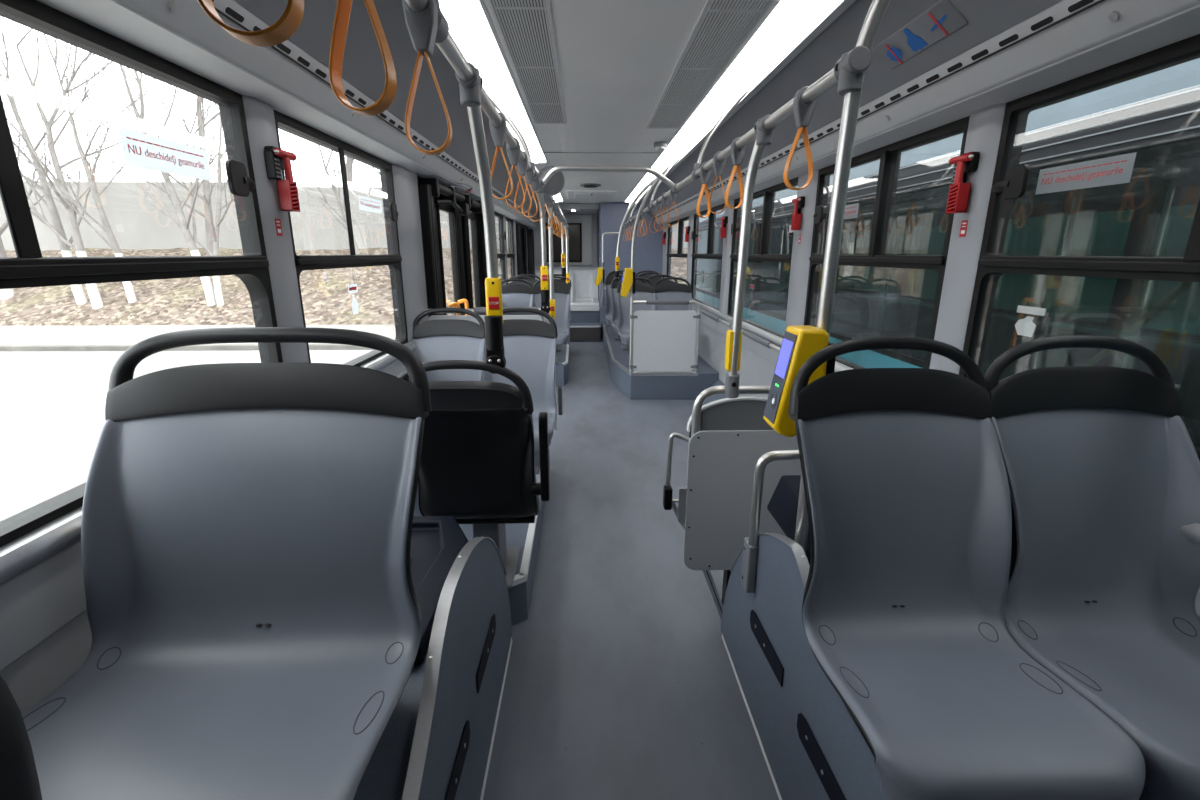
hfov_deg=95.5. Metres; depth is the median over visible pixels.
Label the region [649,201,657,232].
strap
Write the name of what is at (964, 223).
warning label
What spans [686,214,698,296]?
trim
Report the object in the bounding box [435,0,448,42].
hanger
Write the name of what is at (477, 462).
seat
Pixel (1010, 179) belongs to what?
window
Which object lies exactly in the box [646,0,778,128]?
ceiling vent
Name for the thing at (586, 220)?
wall
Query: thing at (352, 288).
window sticker
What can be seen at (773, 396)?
button
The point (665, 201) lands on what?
strap
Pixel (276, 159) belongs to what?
hammer
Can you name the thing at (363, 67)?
ceiling side panel
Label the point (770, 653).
vent
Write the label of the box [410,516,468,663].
base
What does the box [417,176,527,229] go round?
trim
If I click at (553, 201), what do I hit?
strap
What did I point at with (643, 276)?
seat
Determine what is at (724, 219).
hammer
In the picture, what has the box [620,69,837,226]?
grab rail
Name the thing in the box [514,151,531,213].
strap
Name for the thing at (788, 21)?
ceiling light
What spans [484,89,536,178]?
grab rail
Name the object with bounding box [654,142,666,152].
dome
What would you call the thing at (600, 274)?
reader
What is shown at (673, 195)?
strap
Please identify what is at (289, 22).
strap
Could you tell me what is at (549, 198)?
strap
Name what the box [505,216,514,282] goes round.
window
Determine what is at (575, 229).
window
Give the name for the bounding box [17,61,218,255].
bare tree
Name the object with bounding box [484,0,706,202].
ceiling
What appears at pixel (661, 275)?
seat
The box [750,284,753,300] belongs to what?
window sticker
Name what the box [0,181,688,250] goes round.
wall
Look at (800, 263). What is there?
trim
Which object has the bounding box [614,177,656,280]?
pole
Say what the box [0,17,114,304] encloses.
bare tree
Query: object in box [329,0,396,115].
strap
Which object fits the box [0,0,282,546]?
window
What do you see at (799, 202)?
hammer
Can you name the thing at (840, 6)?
trim
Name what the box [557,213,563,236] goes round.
strap
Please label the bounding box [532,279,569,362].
seat
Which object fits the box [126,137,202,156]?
print
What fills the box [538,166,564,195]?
round mirror
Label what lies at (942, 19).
film
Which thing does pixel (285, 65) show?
trim
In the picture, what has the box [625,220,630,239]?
strap
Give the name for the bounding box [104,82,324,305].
bare tree
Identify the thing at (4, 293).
bare tree
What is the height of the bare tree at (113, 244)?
9.062 m
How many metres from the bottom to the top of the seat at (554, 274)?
0.908 m
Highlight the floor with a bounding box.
[483,338,778,799]
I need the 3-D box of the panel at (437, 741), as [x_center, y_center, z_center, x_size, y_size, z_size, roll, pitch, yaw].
[-0.691,0.814,1.145,0.752,0.732,1.924,0,15,-1]
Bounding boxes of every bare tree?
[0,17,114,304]
[0,17,128,299]
[0,22,181,308]
[0,29,198,302]
[0,33,50,139]
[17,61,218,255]
[23,25,225,305]
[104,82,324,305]
[287,135,382,206]
[287,138,360,254]
[346,157,353,186]
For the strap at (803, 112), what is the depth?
1.43 m
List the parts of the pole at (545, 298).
stop button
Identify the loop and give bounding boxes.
[741,450,799,592]
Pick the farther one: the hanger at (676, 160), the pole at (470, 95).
the hanger at (676, 160)
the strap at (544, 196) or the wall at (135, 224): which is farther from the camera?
the wall at (135, 224)
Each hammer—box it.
[263,146,299,211]
[662,232,665,244]
[685,226,689,241]
[720,216,727,237]
[791,196,804,229]
[946,152,979,212]
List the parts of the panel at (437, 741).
edge trim, panel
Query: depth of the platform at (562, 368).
6.21 m
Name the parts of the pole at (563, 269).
stop button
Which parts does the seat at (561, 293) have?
grab handle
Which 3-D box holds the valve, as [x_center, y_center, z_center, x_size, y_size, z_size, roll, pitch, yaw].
[-1.009,-1.583,4.043,0.110,0.060,0.586,0,15,-1]
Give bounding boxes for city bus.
[696,58,1199,460]
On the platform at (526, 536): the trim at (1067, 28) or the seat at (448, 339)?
the seat at (448, 339)
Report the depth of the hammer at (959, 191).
1.86 m
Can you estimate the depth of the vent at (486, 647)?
1.57 m
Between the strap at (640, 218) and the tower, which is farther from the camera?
the tower
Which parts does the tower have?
door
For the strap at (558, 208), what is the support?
hanging from the grab rail at (448, 47)
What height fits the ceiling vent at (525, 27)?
0.011 m
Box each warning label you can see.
[275,218,282,235]
[959,220,967,236]
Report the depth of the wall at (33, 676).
1.06 m
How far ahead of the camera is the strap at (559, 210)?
5.46 m
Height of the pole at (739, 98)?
0.442 m
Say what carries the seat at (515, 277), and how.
on the platform at (562, 368)
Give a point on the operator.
(447, 195)
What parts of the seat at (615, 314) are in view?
grab handle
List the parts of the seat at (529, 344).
grab handle, armrest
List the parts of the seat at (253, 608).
grab handle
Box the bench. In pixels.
[535,265,599,322]
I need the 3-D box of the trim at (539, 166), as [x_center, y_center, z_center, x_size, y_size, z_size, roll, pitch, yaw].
[-0.067,-2.977,7.844,1.330,0.038,5.905,0,15,-1]
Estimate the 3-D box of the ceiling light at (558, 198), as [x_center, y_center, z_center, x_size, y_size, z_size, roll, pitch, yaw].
[-0.630,-2.824,7.329,0.174,0.084,2.974,0,15,-1]
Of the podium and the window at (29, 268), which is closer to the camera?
the window at (29, 268)
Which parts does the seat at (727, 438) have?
backing panel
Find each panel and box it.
[353,536,511,799]
[721,533,1158,799]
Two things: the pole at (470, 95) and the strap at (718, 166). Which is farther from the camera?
the strap at (718, 166)
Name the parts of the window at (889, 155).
wall rail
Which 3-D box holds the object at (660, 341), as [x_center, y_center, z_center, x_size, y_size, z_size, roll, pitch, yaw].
[0.645,-1.192,5.102,0.702,2.001,0.362,0,15,-1]
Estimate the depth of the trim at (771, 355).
4.35 m
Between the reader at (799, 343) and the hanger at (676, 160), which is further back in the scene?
the hanger at (676, 160)
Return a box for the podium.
[570,323,600,341]
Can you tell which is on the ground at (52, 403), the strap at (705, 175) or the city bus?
the city bus
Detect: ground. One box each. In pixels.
[0,247,687,325]
[0,324,395,344]
[0,350,372,520]
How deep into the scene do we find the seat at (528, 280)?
7.81 m
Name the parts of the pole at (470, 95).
stop button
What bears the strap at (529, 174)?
hanging from the grab rail at (448, 47)
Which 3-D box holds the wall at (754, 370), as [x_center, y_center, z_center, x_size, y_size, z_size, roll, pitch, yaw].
[1.261,-0.804,4.843,0.070,1.930,12.900,0,15,-1]
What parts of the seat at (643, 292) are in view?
grab handle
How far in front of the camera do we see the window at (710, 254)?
6.14 m
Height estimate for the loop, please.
0.486 m
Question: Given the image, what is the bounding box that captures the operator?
[420,178,481,215]
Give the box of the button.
[770,393,776,408]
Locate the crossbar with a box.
[542,165,681,192]
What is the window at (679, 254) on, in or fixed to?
in the wall at (754, 370)
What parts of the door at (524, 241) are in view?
post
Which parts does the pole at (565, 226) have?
stop button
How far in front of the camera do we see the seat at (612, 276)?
8.69 m
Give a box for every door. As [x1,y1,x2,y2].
[418,184,486,316]
[515,224,534,278]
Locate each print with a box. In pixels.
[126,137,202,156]
[1044,160,1126,174]
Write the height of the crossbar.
0.147 m
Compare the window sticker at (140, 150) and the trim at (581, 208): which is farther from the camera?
the trim at (581, 208)
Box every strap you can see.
[197,0,303,46]
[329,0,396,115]
[402,0,451,154]
[489,112,512,199]
[505,137,524,208]
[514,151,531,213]
[522,162,537,217]
[528,173,542,220]
[539,194,550,227]
[545,196,552,228]
[552,201,556,231]
[553,207,559,233]
[553,208,560,234]
[555,210,561,235]
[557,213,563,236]
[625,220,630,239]
[637,215,644,235]
[640,208,647,235]
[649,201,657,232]
[654,197,663,230]
[660,192,669,228]
[667,188,678,226]
[696,162,710,217]
[708,151,725,213]
[724,137,745,208]
[783,86,815,189]
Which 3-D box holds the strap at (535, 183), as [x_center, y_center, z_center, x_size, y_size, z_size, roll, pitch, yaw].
[-0.347,-1.085,2.910,0.075,0.250,0.034,0,15,-1]
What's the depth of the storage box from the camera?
1.75 m
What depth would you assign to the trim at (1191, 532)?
3.75 m
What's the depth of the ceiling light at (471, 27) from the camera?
2.31 m
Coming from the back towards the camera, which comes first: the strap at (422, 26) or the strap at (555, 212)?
the strap at (555, 212)
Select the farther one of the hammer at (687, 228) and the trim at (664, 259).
the trim at (664, 259)
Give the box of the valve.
[449,182,472,192]
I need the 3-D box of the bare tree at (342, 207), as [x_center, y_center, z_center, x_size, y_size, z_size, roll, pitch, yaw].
[-7.548,-6.663,15.110,3.832,5.754,2.368,4,16,15]
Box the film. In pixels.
[873,0,967,69]
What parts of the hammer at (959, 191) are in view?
handle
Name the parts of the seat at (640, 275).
grab handle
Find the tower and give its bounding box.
[598,203,662,337]
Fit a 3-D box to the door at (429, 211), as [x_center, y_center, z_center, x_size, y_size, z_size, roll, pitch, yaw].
[-1.148,-0.735,4.723,0.172,1.860,2.360,0,15,-1]
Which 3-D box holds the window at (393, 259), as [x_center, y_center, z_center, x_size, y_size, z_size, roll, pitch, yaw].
[-1.112,-0.652,2.498,0.104,0.998,1.184,0,15,-1]
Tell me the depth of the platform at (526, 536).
2.42 m
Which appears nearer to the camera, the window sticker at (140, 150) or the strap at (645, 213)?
the window sticker at (140, 150)
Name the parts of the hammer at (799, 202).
handle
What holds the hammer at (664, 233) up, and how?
attached to the wall at (754, 370)
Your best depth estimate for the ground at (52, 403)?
6.58 m
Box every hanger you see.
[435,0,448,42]
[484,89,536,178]
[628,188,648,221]
[648,159,679,209]
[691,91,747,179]
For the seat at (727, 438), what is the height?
0.971 m
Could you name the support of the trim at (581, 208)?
attached to the wall at (586, 220)
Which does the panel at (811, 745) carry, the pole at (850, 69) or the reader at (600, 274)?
the pole at (850, 69)
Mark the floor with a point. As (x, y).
(621, 683)
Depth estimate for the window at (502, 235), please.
6.97 m
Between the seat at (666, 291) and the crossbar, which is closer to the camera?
the crossbar
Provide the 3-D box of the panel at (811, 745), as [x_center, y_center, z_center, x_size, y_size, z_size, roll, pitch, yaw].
[0.913,0.809,1.188,0.830,0.719,1.924,0,15,-1]
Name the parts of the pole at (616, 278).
stop button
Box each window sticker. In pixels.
[118,127,211,180]
[348,283,358,314]
[358,195,381,213]
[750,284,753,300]
[844,203,858,218]
[1035,152,1136,194]
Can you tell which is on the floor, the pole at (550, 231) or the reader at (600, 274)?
the pole at (550, 231)
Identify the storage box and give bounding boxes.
[767,475,809,565]
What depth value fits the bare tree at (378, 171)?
13.11 m
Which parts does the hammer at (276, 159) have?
handle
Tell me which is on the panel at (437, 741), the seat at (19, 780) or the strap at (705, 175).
the seat at (19, 780)
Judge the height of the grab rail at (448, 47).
0.426 m
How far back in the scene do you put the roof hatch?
7.62 m
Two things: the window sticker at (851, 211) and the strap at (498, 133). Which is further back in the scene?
the window sticker at (851, 211)
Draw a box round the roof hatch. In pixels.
[566,190,616,199]
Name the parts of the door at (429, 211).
post, handle, handle, post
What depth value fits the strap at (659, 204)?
4.18 m
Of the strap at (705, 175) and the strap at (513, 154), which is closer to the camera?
the strap at (513, 154)
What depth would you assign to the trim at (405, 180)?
3.18 m
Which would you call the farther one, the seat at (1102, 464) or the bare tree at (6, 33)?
the bare tree at (6, 33)
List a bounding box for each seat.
[0,676,41,799]
[22,327,431,799]
[397,360,549,587]
[411,308,484,381]
[482,307,562,473]
[501,279,532,306]
[505,276,536,286]
[512,274,540,282]
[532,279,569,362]
[537,276,570,350]
[548,274,571,321]
[605,272,622,339]
[607,271,623,278]
[611,275,643,349]
[617,277,654,357]
[636,271,661,277]
[637,272,664,282]
[645,274,677,310]
[654,277,695,340]
[663,385,800,619]
[788,337,1145,799]
[984,335,1199,799]
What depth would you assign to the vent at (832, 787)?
1.24 m
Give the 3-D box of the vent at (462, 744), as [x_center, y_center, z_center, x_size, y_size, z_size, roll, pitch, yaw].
[-0.320,0.841,1.202,0.004,0.085,0.300,0,15,-1]
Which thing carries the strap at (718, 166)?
hanging from the grab rail at (827, 81)
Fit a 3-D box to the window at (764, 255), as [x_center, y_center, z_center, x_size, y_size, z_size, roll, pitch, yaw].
[1.236,-1.097,4.292,0.104,1.073,1.574,0,15,-1]
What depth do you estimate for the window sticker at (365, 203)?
2.67 m
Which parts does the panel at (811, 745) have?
edge trim, panel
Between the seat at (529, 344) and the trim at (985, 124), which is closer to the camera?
the trim at (985, 124)
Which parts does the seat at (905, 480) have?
grab handle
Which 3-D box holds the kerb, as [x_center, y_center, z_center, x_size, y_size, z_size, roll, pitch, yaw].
[-0.126,-1.017,10.684,120.000,0.200,0.160,0,15,-1]
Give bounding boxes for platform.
[414,450,549,624]
[556,344,569,385]
[602,322,718,399]
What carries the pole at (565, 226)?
on the platform at (562, 368)
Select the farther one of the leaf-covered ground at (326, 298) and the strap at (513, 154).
the leaf-covered ground at (326, 298)
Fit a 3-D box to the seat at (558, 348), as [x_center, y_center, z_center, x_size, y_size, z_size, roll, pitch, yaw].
[-0.602,-1.111,6.976,0.449,0.908,0.591,0,15,-1]
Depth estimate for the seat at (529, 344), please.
3.22 m
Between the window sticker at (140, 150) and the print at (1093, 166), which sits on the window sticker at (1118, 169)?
the print at (1093, 166)
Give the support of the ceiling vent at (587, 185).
in the ceiling
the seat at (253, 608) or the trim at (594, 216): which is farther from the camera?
the trim at (594, 216)
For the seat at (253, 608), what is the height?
0.690 m
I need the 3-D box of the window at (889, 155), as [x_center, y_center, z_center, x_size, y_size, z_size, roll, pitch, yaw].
[1.231,-0.988,3.988,0.132,1.125,4.052,0,15,-1]
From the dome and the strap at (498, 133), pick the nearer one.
the strap at (498, 133)
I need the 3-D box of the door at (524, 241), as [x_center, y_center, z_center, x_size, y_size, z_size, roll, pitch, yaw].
[-1.272,-1.951,9.230,0.172,1.860,2.020,0,15,-1]
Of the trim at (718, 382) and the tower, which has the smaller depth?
the trim at (718, 382)
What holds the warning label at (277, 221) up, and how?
attached to the wall at (33, 676)
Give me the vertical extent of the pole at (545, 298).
0.785 m
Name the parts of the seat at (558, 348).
grab handle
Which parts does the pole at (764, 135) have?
stop button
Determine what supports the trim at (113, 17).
attached to the wall at (33, 676)
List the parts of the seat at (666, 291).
grab handle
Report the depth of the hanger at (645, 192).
6.81 m
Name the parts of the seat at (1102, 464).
grab handle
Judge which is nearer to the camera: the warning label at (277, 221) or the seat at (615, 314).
the warning label at (277, 221)
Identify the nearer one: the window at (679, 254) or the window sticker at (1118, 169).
the window sticker at (1118, 169)
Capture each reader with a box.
[595,267,604,285]
[620,268,635,296]
[763,325,835,436]
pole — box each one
[455,62,505,373]
[535,178,550,312]
[547,197,556,429]
[561,215,565,280]
[564,219,569,344]
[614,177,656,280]
[724,115,775,397]
[794,0,890,554]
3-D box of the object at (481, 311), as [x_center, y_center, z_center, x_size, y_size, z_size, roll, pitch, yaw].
[-0.722,-0.144,3.567,0.802,0.917,0.047,0,15,-1]
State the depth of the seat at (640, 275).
7.91 m
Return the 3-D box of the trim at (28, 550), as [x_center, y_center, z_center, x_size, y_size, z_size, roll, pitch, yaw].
[-1.053,0.256,1.066,0.065,0.050,5.180,0,15,-1]
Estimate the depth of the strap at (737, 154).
2.06 m
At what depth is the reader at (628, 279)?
5.22 m
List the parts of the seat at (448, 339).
grab handle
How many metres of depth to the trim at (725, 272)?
5.12 m
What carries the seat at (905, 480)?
on the panel at (811, 745)
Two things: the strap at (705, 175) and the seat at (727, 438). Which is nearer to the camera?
the seat at (727, 438)
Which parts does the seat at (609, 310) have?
grab handle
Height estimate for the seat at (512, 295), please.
0.908 m
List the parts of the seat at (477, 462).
grab handle, armrest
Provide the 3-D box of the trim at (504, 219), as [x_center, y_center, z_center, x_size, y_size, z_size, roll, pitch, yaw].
[-1.256,-1.858,7.100,0.088,1.070,0.096,0,15,-1]
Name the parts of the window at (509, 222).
pane, pane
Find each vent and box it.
[444,720,469,799]
[476,614,495,692]
[486,0,566,123]
[580,183,600,187]
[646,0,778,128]
[750,610,783,686]
[797,713,845,799]
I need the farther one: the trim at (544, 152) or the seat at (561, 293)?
the seat at (561, 293)
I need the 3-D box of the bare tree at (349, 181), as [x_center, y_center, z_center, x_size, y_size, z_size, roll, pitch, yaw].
[-8.188,-11.536,18.431,5.905,9.593,4.354,-3,15,-9]
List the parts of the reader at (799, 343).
glass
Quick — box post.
[601,232,618,329]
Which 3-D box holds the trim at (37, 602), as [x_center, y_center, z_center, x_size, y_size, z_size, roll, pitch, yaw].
[-1.059,0.360,1.094,0.026,0.164,5.180,0,15,-1]
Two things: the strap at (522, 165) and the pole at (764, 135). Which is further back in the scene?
the strap at (522, 165)
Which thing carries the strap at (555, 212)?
hanging from the grab rail at (448, 47)
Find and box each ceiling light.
[439,0,547,162]
[553,192,563,201]
[625,0,838,202]
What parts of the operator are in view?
lever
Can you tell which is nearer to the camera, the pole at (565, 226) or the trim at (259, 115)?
the trim at (259, 115)
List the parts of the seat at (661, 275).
grab handle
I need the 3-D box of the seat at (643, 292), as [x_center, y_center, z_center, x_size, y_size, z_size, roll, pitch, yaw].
[0.427,-0.918,6.186,0.449,0.908,0.591,0,15,-1]
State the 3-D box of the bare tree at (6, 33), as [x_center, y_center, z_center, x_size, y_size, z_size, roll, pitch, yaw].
[-17.914,-8.185,13.189,6.536,10.718,6.640,10,18,33]
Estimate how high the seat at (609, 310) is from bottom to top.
0.908 m
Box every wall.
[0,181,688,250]
[0,379,408,713]
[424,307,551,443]
[533,215,598,265]
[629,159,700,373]
[695,319,1199,618]
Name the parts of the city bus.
panel, drip rail, drip rail, drip rail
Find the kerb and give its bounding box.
[0,344,374,350]
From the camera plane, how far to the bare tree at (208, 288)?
13.11 m
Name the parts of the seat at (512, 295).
grab handle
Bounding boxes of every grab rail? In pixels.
[405,0,567,226]
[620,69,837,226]
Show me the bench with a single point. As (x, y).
(584, 304)
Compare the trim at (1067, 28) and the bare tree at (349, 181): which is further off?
the bare tree at (349, 181)
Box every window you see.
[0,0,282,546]
[273,109,407,365]
[494,211,505,285]
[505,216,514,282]
[546,223,581,261]
[666,216,688,274]
[691,203,724,310]
[700,116,969,368]
[727,177,798,337]
[959,34,1199,377]
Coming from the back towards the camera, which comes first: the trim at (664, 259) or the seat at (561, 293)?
the trim at (664, 259)
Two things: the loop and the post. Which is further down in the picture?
the loop
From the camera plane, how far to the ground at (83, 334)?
12.36 m
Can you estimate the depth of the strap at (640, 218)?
5.58 m
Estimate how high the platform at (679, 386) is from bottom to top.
0.273 m
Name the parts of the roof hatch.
lid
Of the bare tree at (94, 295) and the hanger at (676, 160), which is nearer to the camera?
the hanger at (676, 160)
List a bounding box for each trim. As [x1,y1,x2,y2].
[0,342,415,583]
[0,359,406,671]
[37,0,537,228]
[117,0,539,227]
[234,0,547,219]
[242,95,308,362]
[392,164,428,341]
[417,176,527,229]
[498,215,507,283]
[513,220,517,278]
[535,161,624,202]
[544,152,655,152]
[545,203,599,214]
[592,214,597,265]
[634,0,855,204]
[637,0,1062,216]
[653,0,1199,222]
[662,223,671,277]
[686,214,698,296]
[692,299,1199,545]
[692,304,1199,616]
[702,379,726,405]
[719,200,740,313]
[785,170,818,330]
[929,103,1005,374]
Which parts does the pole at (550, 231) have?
stop button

